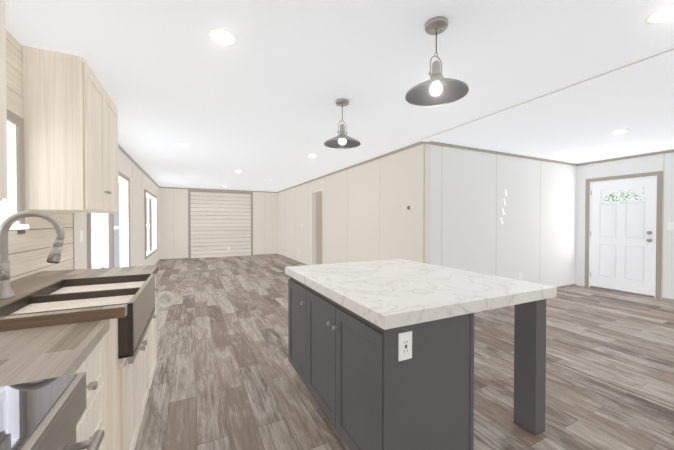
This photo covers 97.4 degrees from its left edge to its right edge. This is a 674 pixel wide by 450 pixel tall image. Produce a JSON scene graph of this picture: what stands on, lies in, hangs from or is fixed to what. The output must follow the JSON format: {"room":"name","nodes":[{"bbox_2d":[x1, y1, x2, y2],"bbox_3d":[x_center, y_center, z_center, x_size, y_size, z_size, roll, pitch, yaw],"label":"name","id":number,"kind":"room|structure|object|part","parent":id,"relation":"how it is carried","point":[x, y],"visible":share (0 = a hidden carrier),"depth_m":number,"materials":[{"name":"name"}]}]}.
{"room":"kitchen","nodes":[
{"label":"kitchen","id":0,"kind":"room"},
{"bbox_2d":[74,144,159,268],"bbox_3d":[-2.790,0.026,3.297,0.134,2.450,14.840,0,1,-26],"label":"wall","id":1,"kind":"structure","parent":0,"point":[141,179],"depth_m":5.70,"materials":[{"name":"beige paint"}]},
{"bbox_2d":[0,0,7,201],"bbox_3d":[-1.305,-0.628,0.754,0.323,1.078,0.859,0,1,-26],"label":"upper cabinet","id":2,"kind":"object","parent":1,"relation":"attached to","point":[3,93],"depth_m":1.18,"materials":[{"name":"beige wood"}]},
{"bbox_2d":[0,109,28,233],"bbox_3d":[-1.895,-0.312,1.493,0.155,0.750,0.940,0,1,-26],"label":"kitchen window","id":3,"kind":"structure","parent":1,"relation":"in","point":[13,203],"depth_m":1.87,"materials":[{"name":"plastic"}]},
{"bbox_2d":[6,30,74,280],"bbox_3d":[-1.014,0.068,-0.231,0.014,2.450,6.680,0,1,-26],"label":"backsplash","id":4,"kind":"structure","parent":1,"relation":"attached to","point":[29,250],"depth_m":2.00,"materials":[{"name":"beige wood"}]},
{"bbox_2d":[23,45,118,213],"bbox_3d":[-2.142,-0.648,2.481,0.323,1.078,1.019,0,1,-26],"label":"upper cabinet","id":5,"kind":"object","parent":1,"relation":"attached to","point":[71,121],"depth_m":2.05,"materials":[{"name":"beige wood"}]},
{"bbox_2d":[80,230,82,242],"bbox_3d":[-2.575,0.115,2.991,0.012,0.120,0.072,0,1,-26],"label":"light switch","id":6,"kind":"object","parent":1,"relation":"attached to","point":[81,235],"visible":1,"depth_m":2.98,"materials":[{"name":"white plastic"}]},
{"bbox_2d":[87,172,129,268],"bbox_3d":[-3.184,0.016,4.134,0.136,1.630,2.230,0,1,-26],"label":"living room window","id":7,"kind":"structure","parent":1,"relation":"in","point":[109,227],"depth_m":4.68,"materials":[{"name":"plastic"}]},
{"bbox_2d":[144,189,157,258],"bbox_3d":[-5.026,-0.029,7.936,0.136,1.630,2.420,0,1,-26],"label":"living room window","id":8,"kind":"structure","parent":1,"relation":"in","point":[151,225],"depth_m":7.93,"materials":[{"name":"plastic"}]},
{"bbox_2d":[159,187,277,259],"bbox_3d":[-2.349,-0.073,11.681,8.240,2.450,0.134,0,1,-26],"label":"wall","id":9,"kind":"structure","parent":0,"point":[173,211],"depth_m":10.22,"materials":[{"name":"beige paint"}]},
{"bbox_2d":[188,189,252,258],"bbox_3d":[-4.168,-0.036,10.732,2.180,2.398,0.016,0,1,-26],"label":"wall","id":10,"kind":"structure","parent":9,"relation":"attached to","point":[219,222],"depth_m":10.70,"materials":[{"name":"beige wood"}]},
{"bbox_2d":[316,192,321,264],"bbox_3d":[-0.244,-0.039,8.815,1.050,2.450,0.110,0,1,-26],"label":"wall","id":11,"kind":"structure","parent":0,"point":[318,228],"depth_m":8.61,"materials":[{"name":"beige paint"}]},
{"bbox_2d":[5,0,673,191],"bbox_3d":[0.857,-1.270,5.049,8.240,0.100,14.840,0,1,-26],"label":"ceiling","id":12,"kind":"structure","parent":0,"point":[257,106],"depth_m":2.37,"materials":[{"name":"white paint"}]},
{"bbox_2d":[206,27,238,46],"bbox_3d":[-0.721,-1.180,1.863,0.194,0.011,0.194,0,1,-26],"label":"recessed light","id":13,"kind":"object","parent":12,"relation":"in","point":[220,36],"visible":1,"depth_m":1.85,"materials":[{"name":"white plastic"}]},
{"bbox_2d":[324,99,360,148],"bbox_3d":[0.051,-0.986,2.862,0.354,0.416,0.354,0,1,-26],"label":"pendant light","id":14,"kind":"object","parent":12,"relation":"hanging from","point":[342,140],"visible":1,"depth_m":2.86,"materials":[{"name":"grey metal"}]},
{"bbox_3d":[0.051,-0.824,2.864,0.354,0.090,0.354,0,1,-26],"label":"lamp shade","id":15,"kind":"part","parent":14,"relation":"part of","materials":[{"name":"grey metal"}]},
{"bbox_3d":[0.051,-0.822,2.864,0.066,0.089,0.066,0,1,-26],"label":"bulb","id":16,"kind":"part","parent":14,"relation":"part of","materials":[{"name":"white glass"}]},
{"bbox_2d":[405,16,468,106],"bbox_3d":[0.583,-0.973,1.742,0.354,0.416,0.354,0,1,-26],"label":"pendant light","id":17,"kind":"object","parent":12,"relation":"hanging from","point":[437,89],"visible":1,"depth_m":1.76,"materials":[{"name":"grey metal"}]},
{"bbox_3d":[0.583,-0.809,1.744,0.066,0.089,0.066,0,1,-26],"label":"bulb","id":18,"kind":"part","parent":17,"relation":"part of","materials":[{"name":"white glass"}]},
{"bbox_3d":[0.583,-0.810,1.744,0.354,0.090,0.354,0,1,-26],"label":"lamp shade","id":19,"kind":"part","parent":17,"relation":"part of","materials":[{"name":"grey metal"}]},
{"bbox_2d":[421,48,673,141],"bbox_3d":[2.645,-1.167,1.361,0.164,0.018,6.400,0,1,-26],"label":"ceiling beam","id":20,"kind":"structure","parent":12,"relation":"attached to","point":[659,58],"depth_m":2.58,"materials":[{"name":"white paint"}]},
{"bbox_2d":[610,129,629,133],"bbox_3d":[3.650,-1.204,3.826,0.194,0.011,0.194,0,1,-26],"label":"recessed light","id":21,"kind":"object","parent":12,"relation":"in","point":[620,131],"visible":1,"depth_m":3.81,"materials":[{"name":"white plastic"}]},
{"bbox_2d":[643,3,673,24],"bbox_3d":[1.839,-1.178,1.648,0.194,0.011,0.194,0,1,-26],"label":"recessed light","id":22,"kind":"object","parent":12,"relation":"in","point":[663,14],"visible":1,"depth_m":1.67,"materials":[{"name":"white plastic"}]},
{"bbox_2d":[277,141,430,264],"bbox_3d":[-0.490,-0.029,7.965,0.134,2.450,8.204,0,1,-26],"label":"wall","id":23,"kind":"structure","parent":0,"point":[367,215],"depth_m":5.69,"materials":[{"name":"beige paint"}]},
{"bbox_2d":[135,254,673,449],"bbox_3d":[0.857,1.289,5.080,8.240,0.122,14.840,0,1,-26],"label":"floor","id":24,"kind":"structure","parent":0,"point":[226,376],"depth_m":2.55,"materials":[{"name":"brown wood"}]},
{"bbox_2d":[4,368,87,449],"bbox_3d":[-0.835,0.844,0.277,0.719,0.885,0.760,0,1,-26],"label":"base cabinet","id":25,"kind":"object","parent":24,"relation":"on","point":[70,432],"depth_m":0.71,"materials":[{"name":"beige wood"}]},
{"bbox_2d":[0,372,104,449],"bbox_3d":[-0.805,0.827,0.290,0.786,0.880,0.760,0,1,-26],"label":"range","id":26,"kind":"object","parent":25,"relation":"in","point":[42,414],"depth_m":0.64,"materials":[{"name":"silver metal"}]},
{"bbox_2d":[0,328,111,449],"bbox_3d":[-1.151,0.860,0.854,0.673,0.840,0.546,0,1,-26],"label":"base cabinet","id":27,"kind":"object","parent":24,"relation":"on","point":[78,358],"depth_m":1.01,"materials":[{"name":"beige wood"}]},
{"bbox_2d":[0,280,159,449],"bbox_3d":[-1.444,0.832,1.558,0.759,0.880,0.978,0,1,-26],"label":"base cabinet","id":28,"kind":"object","parent":24,"relation":"on","point":[131,336],"depth_m":1.33,"materials":[{"name":"beige wood"}]},
{"bbox_2d":[0,265,158,449],"bbox_3d":[-0.584,0.410,-0.233,0.749,0.085,5.716,0,1,-26],"label":"countertop","id":29,"kind":"structure","parent":28,"relation":"on","point":[29,409],"depth_m":0.70,"materials":[{"name":"brown wood"}]},
{"bbox_2d":[0,208,64,299],"bbox_3d":[-1.508,0.138,1.449,0.264,0.421,0.104,0,1,-26],"label":"faucet","id":30,"kind":"object","parent":29,"relation":"on","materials":[{"name":"grey metal"}]},
{"bbox_2d":[0,272,155,315],"bbox_3d":[-1.319,0.465,1.593,0.500,0.240,0.840,0,1,-26],"label":"sink","id":31,"kind":"object","parent":29,"relation":"in","point":[77,291],"depth_m":1.58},
{"bbox_2d":[288,275,545,449],"bbox_3d":[0.424,0.845,2.160,1.252,0.840,1.428,0,1,-26],"label":"kitchen island","id":32,"kind":"object","parent":24,"relation":"on","point":[380,354],"depth_m":1.48,"materials":[{"name":"wood"}]},
{"bbox_2d":[398,331,411,360],"bbox_3d":[0.303,0.535,1.307,0.072,0.120,0.009,0,1,-26],"label":"outlet","id":33,"kind":"object","parent":32,"relation":"attached to","point":[404,337],"depth_m":1.30,"materials":[{"name":"white plastic"}]},
{"bbox_2d":[285,259,556,330],"bbox_3d":[0.432,0.395,2.163,1.240,0.060,1.480,0,1,-26],"label":"island countertop","id":34,"kind":"structure","parent":32,"relation":"on","point":[393,293],"depth_m":1.71,"materials":[{"name":"white stone"}]},
{"bbox_2d":[424,141,576,287],"bbox_3d":[3.026,0.004,5.174,4.000,2.450,0.134,0,1,-26],"label":"wall","id":35,"kind":"structure","parent":0,"point":[532,238],"depth_m":5.01,"materials":[{"name":"white paint"}]},
{"bbox_2d":[576,149,673,300],"bbox_3d":[4.504,-0.016,6.832,0.134,2.450,14.840,0,1,-26],"label":"wall","id":36,"kind":"structure","parent":0,"point":[663,161],"depth_m":5.10,"materials":[{"name":"white paint"}]},
{"bbox_2d":[585,171,662,298],"bbox_3d":[5.196,0.164,5.405,0.132,2.125,1.065,0,1,-26],"label":"door frame","id":37,"kind":"structure","parent":36,"relation":"in","point":[658,175],"depth_m":5.24,"materials":[{"name":"brown wood"}]},
{"bbox_2d":[590,177,655,295],"bbox_3d":[5.146,0.188,5.392,0.109,2.007,0.919,0,1,-26],"label":"front door","id":38,"kind":"structure","parent":37,"relation":"attached to","point":[622,235],"depth_m":5.34,"materials":[{"name":"white wood"}]},
{"bbox_3d":[5.190,-0.535,5.394,0.004,0.244,0.590,0,1,-26],"label":"lite glass","id":39,"kind":"part","parent":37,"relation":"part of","materials":[{"name":"glass"}]},
{"bbox_2d":[668,222,673,229],"bbox_3d":[5.419,0.013,4.808,0.012,0.120,0.072,0,1,-26],"label":"light switch","id":40,"kind":"object","parent":36,"relation":"attached to","point":[670,225],"visible":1,"depth_m":4.80,"materials":[{"name":"white plastic"}]},
{"label":"outside","id":41,"kind":"structure","parent":0,"visible":0},
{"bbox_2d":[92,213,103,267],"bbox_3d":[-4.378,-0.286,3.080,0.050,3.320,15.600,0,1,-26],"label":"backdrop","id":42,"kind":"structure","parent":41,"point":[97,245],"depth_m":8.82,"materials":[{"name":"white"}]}
]}

